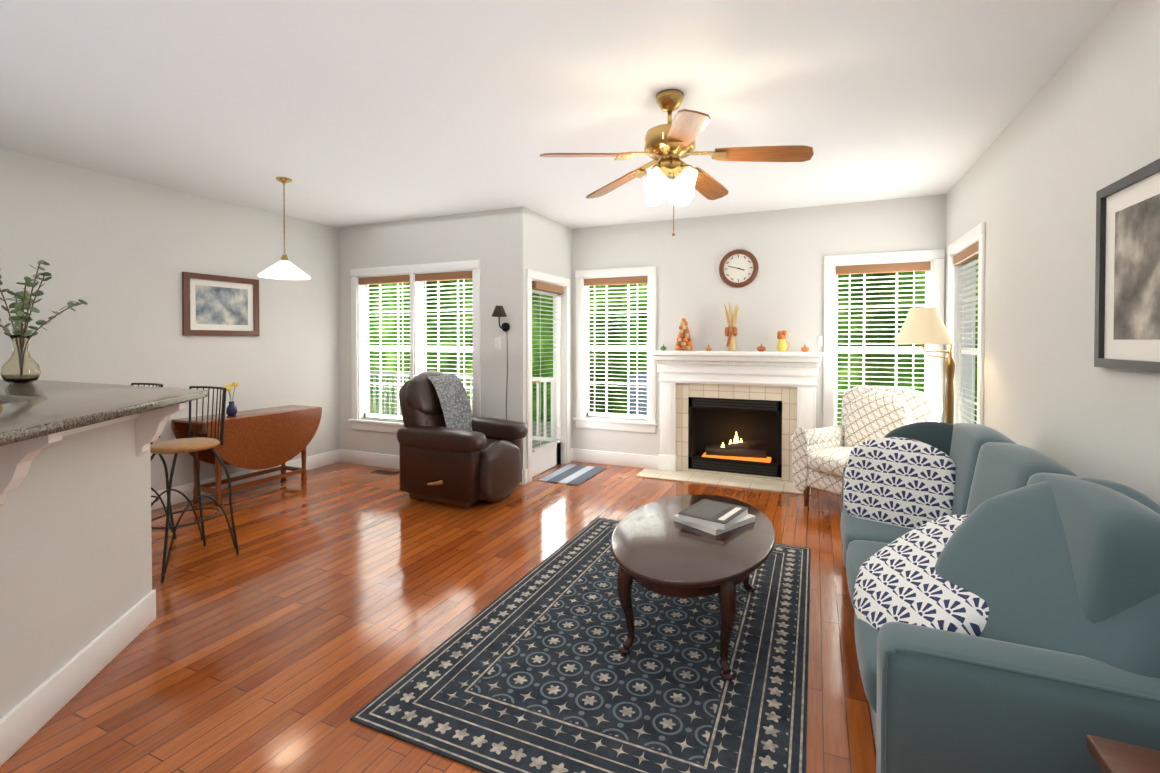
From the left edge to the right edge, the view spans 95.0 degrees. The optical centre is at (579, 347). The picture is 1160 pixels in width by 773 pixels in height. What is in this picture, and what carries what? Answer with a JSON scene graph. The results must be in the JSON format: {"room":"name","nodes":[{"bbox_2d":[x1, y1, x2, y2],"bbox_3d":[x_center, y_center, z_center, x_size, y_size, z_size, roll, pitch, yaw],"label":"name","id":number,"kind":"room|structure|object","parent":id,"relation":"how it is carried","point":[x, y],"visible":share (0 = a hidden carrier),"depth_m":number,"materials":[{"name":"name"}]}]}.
{"room":"living room","nodes":[
{"label":"living room","id":0,"kind":"room"},
{"bbox_2d":[0,148,339,491],"bbox_3d":[-4.153,0.009,3.405,0.150,2.740,6.550,0,1,24],"label":"wall","id":1,"kind":"structure","parent":0,"point":[119,254],"depth_m":4.53,"materials":[{"name":"white paint"}]},
{"bbox_2d":[182,272,259,335],"bbox_3d":[-3.350,-0.394,4.991,0.028,0.560,0.690,0,1,24],"label":"picture","id":2,"kind":"object","parent":1,"relation":"attached to","point":[215,305],"visible":0.96,"depth_m":4.96,"materials":[{"name":"brown wood"}]},
{"bbox_2d":[195,285,247,324],"bbox_3d":[-3.352,-0.394,4.992,0.002,0.350,0.480,0,1,24],"label":"art","id":3,"kind":"object","parent":2,"relation":"attached to","point":[214,304],"depth_m":4.98},
{"bbox_2d":[151,449,339,509],"bbox_3d":[-3.364,1.282,4.999,0.018,0.150,2.730,0,1,24],"label":"baseboard","id":4,"kind":"structure","parent":1,"relation":"attached to","point":[321,459],"depth_m":5.18,"materials":[{"name":"white"}]},
{"bbox_2d":[339,206,529,469],"bbox_3d":[-1.660,-0.025,5.801,2.470,2.740,0.150,0,1,24],"label":"wall","id":5,"kind":"structure","parent":0,"point":[502,245],"depth_m":5.43,"materials":[{"name":"white paint"}]},
{"bbox_2d":[348,419,403,425],"bbox_3d":[-2.232,0.837,5.998,0.904,0.030,0.125,0,1,24],"label":"window sill","id":6,"kind":"structure","parent":5,"relation":"attached to","point":[378,422],"depth_m":5.95,"materials":[{"name":"white wood"}]},
{"bbox_2d":[350,265,409,432],"bbox_3d":[-2.212,0.019,6.033,0.865,1.845,0.174,0,1,24],"label":"window","id":7,"kind":"structure","parent":5,"relation":"in","point":[386,335],"depth_m":6.10,"materials":[{"name":"white"}]},
{"bbox_2d":[379,284,381,413],"bbox_3d":[-2.282,0.001,6.090,0.016,1.640,0.015,0,1,24],"label":"muntin","id":8,"kind":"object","parent":7,"relation":"attached to","point":[380,285],"depth_m":6.09,"materials":[{"name":"white wood"}]},
{"bbox_2d":[358,275,409,284],"bbox_3d":[-2.182,-0.763,5.983,0.764,0.080,0.080,0,1,24],"label":"blind valance","id":9,"kind":"object","parent":7,"relation":"attached to","point":[395,279],"visible":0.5,"depth_m":5.95,"materials":[{"name":"brown wood"}]},
{"bbox_2d":[368,284,368,365],"bbox_3d":[-2.417,0.001,6.082,0.008,1.600,0.002,0,1,24],"label":"tape","id":10,"kind":"object","parent":9,"relation":"hanging from","point":[368,324],"visible":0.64,"depth_m":6.08,"materials":[{"name":"white"}]},
{"bbox_2d":[402,283,402,355],"bbox_3d":[-1.959,0.004,5.879,0.008,1.600,0.002,0,1,24],"label":"tape","id":11,"kind":"object","parent":9,"relation":"hanging from","point":[402,319],"visible":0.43,"depth_m":5.88,"materials":[{"name":"white fabric"}]},
{"bbox_2d":[366,382,402,384],"bbox_3d":[-2.163,0.411,6.043,0.780,0.016,0.015,0,1,24],"label":"blind slat","id":12,"kind":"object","parent":7,"relation":"attached to","point":[383,383],"depth_m":6.06,"materials":[{"name":"white"}]},
{"bbox_2d":[366,311,409,312],"bbox_3d":[-2.163,-0.408,6.032,0.780,0.016,0.015,0,1,24],"label":"blind slat","id":13,"kind":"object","parent":7,"relation":"attached to","point":[387,312],"depth_m":6.04,"materials":[{"name":"white plastic"}]},
{"bbox_2d":[397,283,399,414],"bbox_3d":[-2.044,0.002,5.985,0.016,1.640,0.015,0,1,24],"label":"muntin","id":14,"kind":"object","parent":7,"relation":"attached to","point":[398,361],"depth_m":5.98,"materials":[{"name":"white wood"}]},
{"bbox_2d":[410,265,413,378],"bbox_3d":[-1.797,-0.038,5.851,0.039,1.723,0.167,0,1,24],"label":"trim","id":15,"kind":"structure","parent":5,"relation":"attached to","point":[411,324],"depth_m":5.77,"materials":[{"name":"white wood"}]},
{"bbox_2d":[340,449,522,484],"bbox_3d":[-1.694,1.271,5.743,2.470,0.150,0.018,0,1,24],"label":"baseboard","id":16,"kind":"structure","parent":5,"relation":"attached to","point":[371,459],"depth_m":6.03,"materials":[{"name":"white"}]},
{"bbox_2d":[412,260,480,416],"bbox_3d":[-1.384,-0.026,5.666,0.866,1.745,0.174,0,1,24],"label":"window","id":17,"kind":"structure","parent":5,"relation":"in","point":[446,322],"depth_m":5.61,"materials":[{"name":"white"}]},
{"bbox_2d":[437,281,439,371],"bbox_3d":[-1.532,0.005,5.758,0.016,1.640,0.015,0,1,24],"label":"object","id":18,"kind":"structure","parent":17,"relation":"attached to","point":[438,328],"depth_m":5.75,"materials":[{"name":"white"}]},
{"bbox_2d":[415,271,471,281],"bbox_3d":[-1.432,-0.758,5.652,0.764,0.080,0.080,0,1,24],"label":"blind valance","id":19,"kind":"object","parent":17,"relation":"attached to","point":[448,276],"visible":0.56,"depth_m":5.61,"materials":[{"name":"brown wood"}]},
{"bbox_2d":[425,281,425,343],"bbox_3d":[-1.667,0.006,5.750,0.008,1.600,0.002,0,1,24],"label":"tape","id":20,"kind":"object","parent":19,"relation":"hanging from","point":[425,312],"visible":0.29,"depth_m":5.74,"materials":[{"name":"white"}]},
{"bbox_2d":[422,309,471,311],"bbox_3d":[-1.413,-0.404,5.700,0.780,0.016,0.015,0,1,24],"label":"blind slat","id":21,"kind":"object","parent":17,"relation":"attached to","point":[447,310],"depth_m":5.69,"materials":[{"name":"white plastic"}]},
{"bbox_2d":[457,280,458,376],"bbox_3d":[-1.294,0.007,5.653,0.016,1.640,0.015,0,1,24],"label":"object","id":22,"kind":"structure","parent":17,"relation":"attached to","point":[457,329],"depth_m":5.64,"materials":[{"name":"white"}]},
{"bbox_2d":[494,337,500,348],"bbox_3d":[-0.829,-0.049,5.343,0.075,0.120,0.014,0,1,24],"label":"switch plate","id":23,"kind":"object","parent":5,"relation":"attached to","point":[497,342],"visible":1,"depth_m":5.34,"materials":[{"name":"white plastic"}]},
{"bbox_2d":[492,306,509,419],"bbox_3d":[-0.777,0.391,5.221,0.150,1.604,0.203,0,1,24],"label":"lamp","id":24,"kind":"object","parent":5,"relation":"attached to","point":[498,311],"visible":1,"depth_m":5.21,"materials":[{"name":"black metal"}]},
{"bbox_2d":[523,468,527,484],"bbox_3d":[-0.541,1.278,5.275,0.018,0.150,0.060,0,1,24],"label":"baseboard","id":25,"kind":"structure","parent":5,"relation":"attached to","point":[525,476],"depth_m":5.26,"materials":[{"name":"white"}]},
{"bbox_2d":[0,461,875,772],"bbox_3d":[-1.031,1.440,2.673,6.470,0.100,7.700,0,1,24],"label":"floor","id":26,"kind":"structure","parent":0,"point":[312,617],"depth_m":2.74,"materials":[{"name":"brown wood"}]},
{"bbox_2d":[0,403,184,766],"bbox_3d":[-1.931,0.849,1.319,1.739,1.120,2.070,0,1,24],"label":"counter base","id":27,"kind":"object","parent":26,"relation":"on","point":[77,603],"depth_m":2.12,"materials":[{"name":"white paint"}]},
{"bbox_2d":[0,379,207,445],"bbox_3d":[-2.690,0.262,1.771,3.812,0.039,2.561,0,1,24],"label":"countertop","id":28,"kind":"structure","parent":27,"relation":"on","point":[37,408],"depth_m":2.29,"materials":[{"name":"stone"}]},
{"bbox_2d":[0,260,87,383],"bbox_3d":[-3.497,-0.161,3.351,0.845,0.761,0.283,0,1,24],"label":"vase","id":29,"kind":"object","parent":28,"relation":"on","point":[21,365],"visible":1,"depth_m":3.30,"materials":[{"name":"clear glass"}]},
{"bbox_2d":[131,383,176,538],"bbox_3d":[-3.165,0.817,3.685,0.381,1.118,0.467,0,1,24],"label":"bar stool","id":30,"kind":"object","parent":26,"relation":"on","point":[165,467],"visible":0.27,"depth_m":3.79,"materials":[{"name":"black metal"}]},
{"bbox_2d":[150,386,238,582],"bbox_3d":[-2.534,0.821,3.406,0.381,1.118,0.467,0,1,24],"label":"bar stool","id":31,"kind":"object","parent":26,"relation":"on","point":[176,447],"visible":0.9,"depth_m":3.45,"materials":[{"name":"brown metal"}]},
{"bbox_2d":[172,405,321,505],"bbox_3d":[-3.090,0.984,5.032,0.468,0.745,1.140,0,1,24],"label":"table","id":32,"kind":"object","parent":26,"relation":"on","point":[263,438],"visible":0.83,"depth_m":4.87,"materials":[{"name":"brown wood"}]},
{"bbox_2d":[225,382,238,415],"bbox_3d":[-3.170,0.460,4.825,0.108,0.306,0.106,0,1,24],"label":"vase","id":33,"kind":"object","parent":32,"relation":"on","point":[231,409],"visible":1,"depth_m":4.81,"materials":[{"name":"blue ceramic"}]},
{"bbox_2d":[371,470,398,474],"bbox_3d":[-2.106,1.343,5.739,0.300,0.006,0.110,0,1,24],"label":"floor vent","id":34,"kind":"object","parent":26,"relation":"in","point":[385,473],"visible":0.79,"depth_m":5.72,"materials":[{"name":"brown metal"}]},
{"bbox_2d":[397,371,527,507],"bbox_3d":[-1.128,0.789,4.917,1.077,1.140,0.875,0,1,28],"label":"recliner","id":35,"kind":"object","parent":26,"relation":"on","point":[453,451],"visible":1,"depth_m":4.66,"materials":[{"name":"brown leather"}]},
{"bbox_2d":[427,373,472,430],"bbox_3d":[-1.319,0.607,5.107,0.596,0.725,0.400,0,1,28],"label":"throw","id":36,"kind":"object","parent":35,"relation":"on","point":[451,407],"depth_m":4.99,"materials":[{"name":"grey fabric"}]},
{"bbox_2d":[537,464,605,485],"bbox_3d":[-0.075,1.342,5.660,0.460,0.010,0.760,0,1,24],"label":"door mat","id":37,"kind":"object","parent":26,"relation":"on","point":[572,474],"visible":0.94,"depth_m":5.62,"materials":[{"name":"fabric"}]},
{"bbox_2d":[350,517,810,772],"bbox_3d":[0.355,1.383,2.813,1.570,0.008,2.480,0,1,24],"label":"rug","id":38,"kind":"object","parent":26,"relation":"on","point":[534,670],"visible":0.91,"depth_m":2.21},
{"bbox_2d":[611,494,774,680],"bbox_3d":[0.582,1.148,2.704,0.770,0.462,1.279,0,1,24],"label":"coffee table","id":39,"kind":"object","parent":38,"relation":"on","point":[656,548],"visible":0.94,"depth_m":2.39,"materials":[{"name":"brown wood"}]},
{"bbox_2d":[673,499,755,535],"bbox_3d":[0.701,0.881,2.784,0.371,0.065,0.324,-1,1,-38],"label":"books","id":40,"kind":"object","parent":39,"relation":"on","point":[712,517],"visible":1,"depth_m":2.73,"materials":[{"name":"white paper"}]},
{"bbox_2d":[684,501,730,518],"bbox_3d":[0.676,0.849,2.800,0.150,0.001,0.260,1,1,38],"label":"photo","id":41,"kind":"object","parent":40,"relation":"on","point":[702,509],"depth_m":2.79,"materials":[{"name":"grey paper"}]},
{"bbox_2d":[636,468,810,494],"bbox_3d":[1.418,1.343,5.376,1.680,0.016,0.328,0,1,24],"label":"hearth","id":42,"kind":"object","parent":26,"relation":"on","point":[774,486],"visible":0.83,"depth_m":5.35,"materials":[{"name":"tile"}]},
{"bbox_2d":[651,351,823,482],"bbox_3d":[1.652,0.690,5.636,1.676,1.315,0.631,0,1,24],"label":"fireplace mantel","id":43,"kind":"object","parent":26,"relation":"on","point":[742,414],"visible":0.88,"depth_m":5.59,"materials":[{"name":"wood"}]},
{"bbox_2d":[675,318,692,350],"bbox_3d":[1.099,-0.146,5.617,0.192,0.348,0.194,0,1,24],"label":"topiary","id":44,"kind":"object","parent":43,"relation":"on","point":[683,342],"visible":1,"depth_m":5.58,"materials":[{"name":"orange"}]},
{"bbox_2d":[727,328,736,350],"bbox_3d":[1.545,-0.115,5.420,0.100,0.300,0.095,0,1,24],"label":"decoration","id":45,"kind":"object","parent":43,"relation":"on","point":[732,345],"visible":0.52,"depth_m":5.39,"materials":[{"name":"brown plant"}]},
{"bbox_2d":[724,304,728,327],"bbox_3d":[1.506,-0.324,5.421,0.066,0.244,0.040,0,1,24],"label":"husk","id":46,"kind":"object","parent":45,"relation":"attached to","point":[727,316],"visible":0.75,"depth_m":5.41,"materials":[{"name":"brown plant"}]},
{"bbox_2d":[725,327,728,335],"bbox_3d":[1.492,-0.165,5.399,0.040,0.100,0.043,0,1,24],"label":"bow","id":47,"kind":"object","parent":45,"relation":"attached to","point":[726,331],"visible":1,"depth_m":5.38,"materials":[{"name":"orange fabric"}]},
{"bbox_2d":[726,331,731,346],"bbox_3d":[1.510,-0.090,5.384,0.055,0.155,0.029,0,1,24],"label":"ribbon","id":48,"kind":"object","parent":45,"relation":"attached to","point":[728,340],"visible":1,"depth_m":5.38,"materials":[{"name":"orange fabric"}]},
{"bbox_2d":[729,302,731,327],"bbox_3d":[1.527,-0.333,5.390,0.031,0.264,0.058,0,1,24],"label":"husk","id":49,"kind":"object","parent":45,"relation":"attached to","point":[730,322],"visible":1,"depth_m":5.38,"materials":[{"name":"brown plant"}]},
{"bbox_2d":[732,306,735,327],"bbox_3d":[1.557,-0.314,5.385,0.051,0.224,0.051,0,1,24],"label":"husk","id":50,"kind":"object","parent":45,"relation":"attached to","point":[733,320],"visible":0.94,"depth_m":5.37,"materials":[{"name":"brown plant"}]},
{"bbox_2d":[733,327,736,335],"bbox_3d":[1.566,-0.164,5.367,0.040,0.100,0.043,0,1,24],"label":"bow","id":51,"kind":"object","parent":45,"relation":"attached to","point":[734,331],"visible":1,"depth_m":5.35,"materials":[{"name":"orange fabric"}]},
{"bbox_2d":[734,307,738,326],"bbox_3d":[1.584,-0.314,5.400,0.071,0.224,0.032,0,1,24],"label":"husk","id":52,"kind":"object","parent":45,"relation":"attached to","point":[736,314],"visible":0.69,"depth_m":5.39,"materials":[{"name":"brown plant"}]},
{"bbox_2d":[651,351,823,356],"bbox_3d":[1.567,0.058,5.434,1.676,0.045,0.210,0,1,24],"label":"mantel shelf","id":53,"kind":"object","parent":43,"relation":"attached to","point":[655,353],"depth_m":5.34,"materials":[{"name":"white wood"}]},
{"bbox_2d":[757,346,765,351],"bbox_3d":[1.810,0.009,5.305,0.090,0.054,0.090,0,1,24],"label":"pumpkin","id":54,"kind":"object","parent":43,"relation":"on","point":[761,348],"visible":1,"depth_m":5.28,"materials":[{"name":"orange"}]},
{"bbox_2d":[777,339,786,351],"bbox_3d":[1.984,-0.022,5.227,0.090,0.120,0.088,0,1,24],"label":"pitcher","id":55,"kind":"object","parent":43,"relation":"on","point":[781,346],"visible":0.98,"depth_m":5.20,"materials":[{"name":"yellow ceramic"}]},
{"bbox_2d":[801,347,808,351],"bbox_3d":[2.176,0.014,5.143,0.070,0.050,0.070,0,1,24],"label":"pumpkin","id":56,"kind":"object","parent":43,"relation":"on","point":[804,349],"visible":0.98,"depth_m":5.12,"materials":[{"name":"orange"}]},
{"bbox_2d":[790,386,941,505],"bbox_3d":[2.428,0.851,4.513,0.942,1.024,0.890,-1,1,-32],"label":"armchair","id":57,"kind":"object","parent":26,"relation":"on","point":[820,456],"visible":0.58,"depth_m":4.55,"materials":[{"name":"white fabric"}]},
{"bbox_2d":[894,307,955,424],"bbox_3d":[2.526,0.543,3.809,0.495,1.660,0.370,0,1,24],"label":"floor lamp","id":58,"kind":"object","parent":26,"relation":"on","point":[922,326],"visible":0.73,"depth_m":3.76,"materials":[{"name":"beige fabric"}]},
{"bbox_2d":[840,422,1159,772],"bbox_3d":[1.640,0.898,2.265,0.901,0.995,2.250,0,1,24],"label":"sofa","id":59,"kind":"object","parent":26,"relation":"on","point":[1004,591],"visible":1,"depth_m":1.49,"materials":[{"name":"teal fabric"}]},
{"bbox_2d":[853,515,988,636],"bbox_3d":[1.311,0.816,1.890,0.720,0.138,0.598,-32,0,2],"label":"pillow","id":60,"kind":"object","parent":59,"relation":"on","point":[907,580],"depth_m":1.86,"materials":[{"name":"white fabric"}]},
{"bbox_2d":[935,478,1159,677],"bbox_3d":[1.405,0.750,1.607,0.202,0.858,0.677,36,-5,-9],"label":"pillow","id":61,"kind":"object","parent":59,"relation":"on","point":[1012,564],"depth_m":1.57,"materials":[{"name":"teal fabric"}]},
{"bbox_2d":[1086,735,1159,772],"bbox_3d":[1.190,1.112,0.755,0.540,0.610,0.540,0,1,24],"label":"side table","id":62,"kind":"object","parent":26,"relation":"on","point":[1110,756],"visible":1,"depth_m":1.05,"materials":[{"name":"brown wood"}]},
{"bbox_2d":[530,210,571,461],"bbox_3d":[-0.337,-0.027,5.926,0.150,2.740,1.150,0,1,24],"label":"wall","id":63,"kind":"structure","parent":0,"point":[547,245],"depth_m":5.83,"materials":[{"name":"white paint"}]},
{"bbox_2d":[532,289,560,476],"bbox_3d":[-0.379,0.325,5.769,0.084,2.030,0.788,0,1,24],"label":"glass door","id":64,"kind":"structure","parent":63,"relation":"in","point":[545,344],"depth_m":5.95,"materials":[{"name":"white"}]},
{"bbox_2d":[532,281,563,293],"bbox_3d":[-0.351,-0.649,5.743,0.080,0.080,0.644,0,1,24],"label":"blind valance","id":65,"kind":"object","parent":64,"relation":"attached to","point":[545,287],"visible":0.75,"depth_m":5.66,"materials":[{"name":"brown wood"}]},
{"bbox_2d":[540,290,540,446],"bbox_3d":[-0.414,0.180,5.575,0.002,1.723,0.008,0,1,24],"label":"tape","id":66,"kind":"object","parent":65,"relation":"hanging from","point":[540,368],"visible":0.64,"depth_m":5.57,"materials":[{"name":"white"}]},
{"bbox_2d":[556,293,556,440],"bbox_3d":[-0.261,0.175,5.923,0.002,1.723,0.008,0,1,24],"label":"tape","id":67,"kind":"object","parent":65,"relation":"hanging from","point":[556,366],"visible":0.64,"depth_m":5.92,"materials":[{"name":"white"}]},
{"bbox_2d":[526,269,569,482],"bbox_3d":[-0.392,0.278,5.775,0.174,2.135,0.990,0,1,24],"label":"door frame","id":68,"kind":"structure","parent":63,"relation":"attached to","point":[529,360],"depth_m":6.10,"materials":[{"name":"white wood"}]},
{"bbox_2d":[570,448,572,461],"bbox_3d":[-0.106,1.264,6.258,0.018,0.150,0.090,0,1,24],"label":"baseboard","id":69,"kind":"structure","parent":63,"relation":"attached to","point":[571,454],"depth_m":6.25,"materials":[{"name":"white wood"}]},
{"bbox_2d":[0,0,1119,228],"bbox_3d":[-1.031,-1.400,2.632,6.470,0.100,7.700,0,1,24],"label":"ceiling","id":70,"kind":"structure","parent":0,"point":[348,112],"depth_m":2.83,"materials":[{"name":"white paint"}]},
{"bbox_2d":[258,177,310,279],"bbox_3d":[-2.409,-0.974,4.331,0.380,0.800,0.380,0,1,24],"label":"pendant lamp","id":71,"kind":"object","parent":70,"relation":"hanging from","point":[283,268],"visible":1,"depth_m":4.30,"materials":[{"name":"gold metal"}]},
{"bbox_2d":[281,255,287,260],"bbox_3d":[-2.409,-0.709,4.335,0.060,0.090,0.058,0,1,24],"label":"socket","id":72,"kind":"object","parent":71,"relation":"attached to","point":[284,257],"depth_m":4.32,"materials":[{"name":"gold metal"}]},
{"bbox_2d":[540,89,813,235],"bbox_3d":[0.525,-0.974,2.851,1.334,0.759,1.359,0,1,24],"label":"ceiling fan","id":73,"kind":"object","parent":70,"relation":"hanging from","point":[669,146],"visible":1,"depth_m":2.76,"materials":[{"name":"gold metal"}]},
{"bbox_2d":[572,228,582,448],"bbox_3d":[-0.002,-0.033,6.325,0.140,2.740,0.150,0,1,24],"label":"wall","id":74,"kind":"structure","parent":0,"point":[577,264],"depth_m":6.26,"materials":[{"name":"white paint"}]},
{"bbox_2d":[583,194,946,455],"bbox_3d":[1.759,-0.021,5.546,3.710,2.740,0.150,0,1,24],"label":"wall","id":75,"kind":"structure","parent":0,"point":[759,299],"depth_m":5.44,"materials":[{"name":"white paint"}]},
{"bbox_2d":[573,266,657,432],"bbox_3d":[0.418,0.018,6.112,1.010,1.845,0.200,0,1,24],"label":"window","id":76,"kind":"structure","parent":75,"relation":"in","point":[585,417],"depth_m":6.10,"materials":[{"name":"white wood"}]},
{"bbox_2d":[573,448,657,469],"bbox_3d":[0.394,1.266,6.076,1.080,0.150,0.018,0,1,24],"label":"baseboard","id":77,"kind":"structure","parent":75,"relation":"attached to","point":[619,459],"depth_m":6.06,"materials":[{"name":"white wood"}]},
{"bbox_2d":[724,254,752,282],"bbox_3d":[1.637,-0.821,5.495,0.300,0.300,0.012,0,1,24],"label":"clock face","id":78,"kind":"object","parent":75,"relation":"attached to","point":[736,274],"visible":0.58,"depth_m":5.49,"materials":[{"name":"beige"}]},
{"bbox_2d":[719,249,758,287],"bbox_3d":[1.633,-0.821,5.484,0.396,0.396,0.040,0,1,24],"label":"ring","id":79,"kind":"object","parent":78,"relation":"attached to","point":[752,277],"visible":1,"depth_m":5.47,"materials":[{"name":"brown wood"}]},
{"bbox_2d":[817,336,822,345],"bbox_3d":[2.349,-0.067,5.198,0.050,0.100,0.008,0,1,24],"label":"light switch","id":80,"kind":"object","parent":75,"relation":"attached to","point":[819,340],"visible":1,"depth_m":5.20,"materials":[{"name":"white plastic"}]},
{"bbox_2d":[944,0,1159,504],"bbox_3d":[1.829,0.039,1.305,0.150,2.740,7.550,0,1,24],"label":"wall","id":81,"kind":"structure","parent":0,"point":[1081,129],"depth_m":2.47,"materials":[{"name":"white paint"}]},
{"bbox_2d":[947,222,985,424],"bbox_3d":[3.062,-0.004,4.122,0.174,1.745,1.030,0,1,24],"label":"window","id":82,"kind":"structure","parent":81,"relation":"in","point":[969,281],"depth_m":4.46,"materials":[{"name":"white wood"}]},
{"bbox_2d":[953,241,978,264],"bbox_3d":[3.041,-0.736,4.121,0.080,0.080,0.844,0,1,24],"label":"blind valance","id":83,"kind":"object","parent":82,"relation":"attached to","point":[968,254],"visible":0.46,"depth_m":4.14,"materials":[{"name":"brown wood"}]},
{"bbox_2d":[959,263,960,399],"bbox_3d":[3.145,0.025,4.403,0.002,1.600,0.008,0,1,24],"label":"tape","id":84,"kind":"object","parent":83,"relation":"hanging from","point":[959,347],"visible":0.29,"depth_m":4.40,"materials":[{"name":"white"}]},
{"bbox_2d":[972,259,975,422],"bbox_3d":[3.142,0.027,4.243,0.015,1.640,0.016,0,1,24],"label":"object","id":85,"kind":"object","parent":82,"relation":"attached to","point":[973,370],"depth_m":4.24,"materials":[{"name":"white"}]},
{"bbox_2d":[1094,158,1159,372],"bbox_3d":[1.954,-0.273,1.809,0.028,0.710,0.760,0,1,24],"label":"picture","id":86,"kind":"object","parent":81,"relation":"attached to","point":[1127,301],"visible":1,"depth_m":1.96,"materials":[{"name":"grey"}]},
{"bbox_2d":[1113,194,1159,339],"bbox_3d":[1.956,-0.273,1.807,0.002,0.490,0.540,0,1,24],"label":"art","id":87,"kind":"object","parent":86,"relation":"attached to","point":[1136,223],"depth_m":1.91},
{"label":"outside","id":88,"kind":"structure","parent":0,"visible":0},
{"bbox_2d":[532,421,550,448],"bbox_3d":[-2.012,1.450,8.253,4.760,0.120,3.990,0,1,24],"label":"floor","id":89,"kind":"structure","parent":88,"point":[534,445],"depth_m":8.70,"materials":[{"name":"grey"}]},
{"bbox_2d":[532,436,552,441],"bbox_3d":[-2.225,1.238,8.065,4.520,0.050,0.040,0,1,24],"label":"rail","id":90,"kind":"object","parent":89,"relation":"on","point":[542,438],"depth_m":7.29,"materials":[{"name":"white wood"}]},
{"bbox_2d":[369,376,552,436],"bbox_3d":[-2.239,0.833,8.065,4.320,0.780,0.030,0,1,24],"label":"balusters","id":91,"kind":"object","parent":90,"relation":"attached to","point":[471,401],"visible":0.06,"depth_m":8.29,"materials":[{"name":"white wood"}]},
{"bbox_2d":[369,372,552,381],"bbox_3d":[-2.225,0.423,8.053,4.520,0.060,0.060,0,1,24],"label":"porch railing","id":92,"kind":"object","parent":91,"relation":"on","point":[547,379],"depth_m":7.87,"materials":[{"name":"white wood"}]},
{"bbox_2d":[397,258,978,424],"bbox_3d":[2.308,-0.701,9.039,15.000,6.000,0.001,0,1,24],"label":"trees","id":93,"kind":"object","parent":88,"point":[621,401],"depth_m":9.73,"materials":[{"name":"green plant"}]},
{"bbox_3d":[2.856,1.095,5.076,0.810,0.520,0.150,0,1,24],"label":"wall","id":94,"kind":"structure","parent":0,"visible":0},
{"bbox_2d":[823,249,944,426],"bbox_3d":[2.846,0.033,5.038,1.020,1.845,0.200,0,1,24],"label":"window","id":95,"kind":"structure","parent":94,"relation":"in","point":[930,263],"depth_m":5.03,"materials":[{"name":"white"}]},
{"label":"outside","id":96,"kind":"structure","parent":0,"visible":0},
{"bbox_2d":[369,284,396,414],"bbox_3d":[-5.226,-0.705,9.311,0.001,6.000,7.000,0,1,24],"label":"trees","id":97,"kind":"object","parent":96,"point":[375,356],"depth_m":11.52,"materials":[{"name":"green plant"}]},
{"bbox_2d":[629,371,646,414],"bbox_3d":[1.189,0.876,7.150,1.000,1.100,0.600,0,1,24],"label":"outdoor grill","id":98,"kind":"object","parent":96,"point":[642,400],"visible":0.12,"depth_m":7.01,"materials":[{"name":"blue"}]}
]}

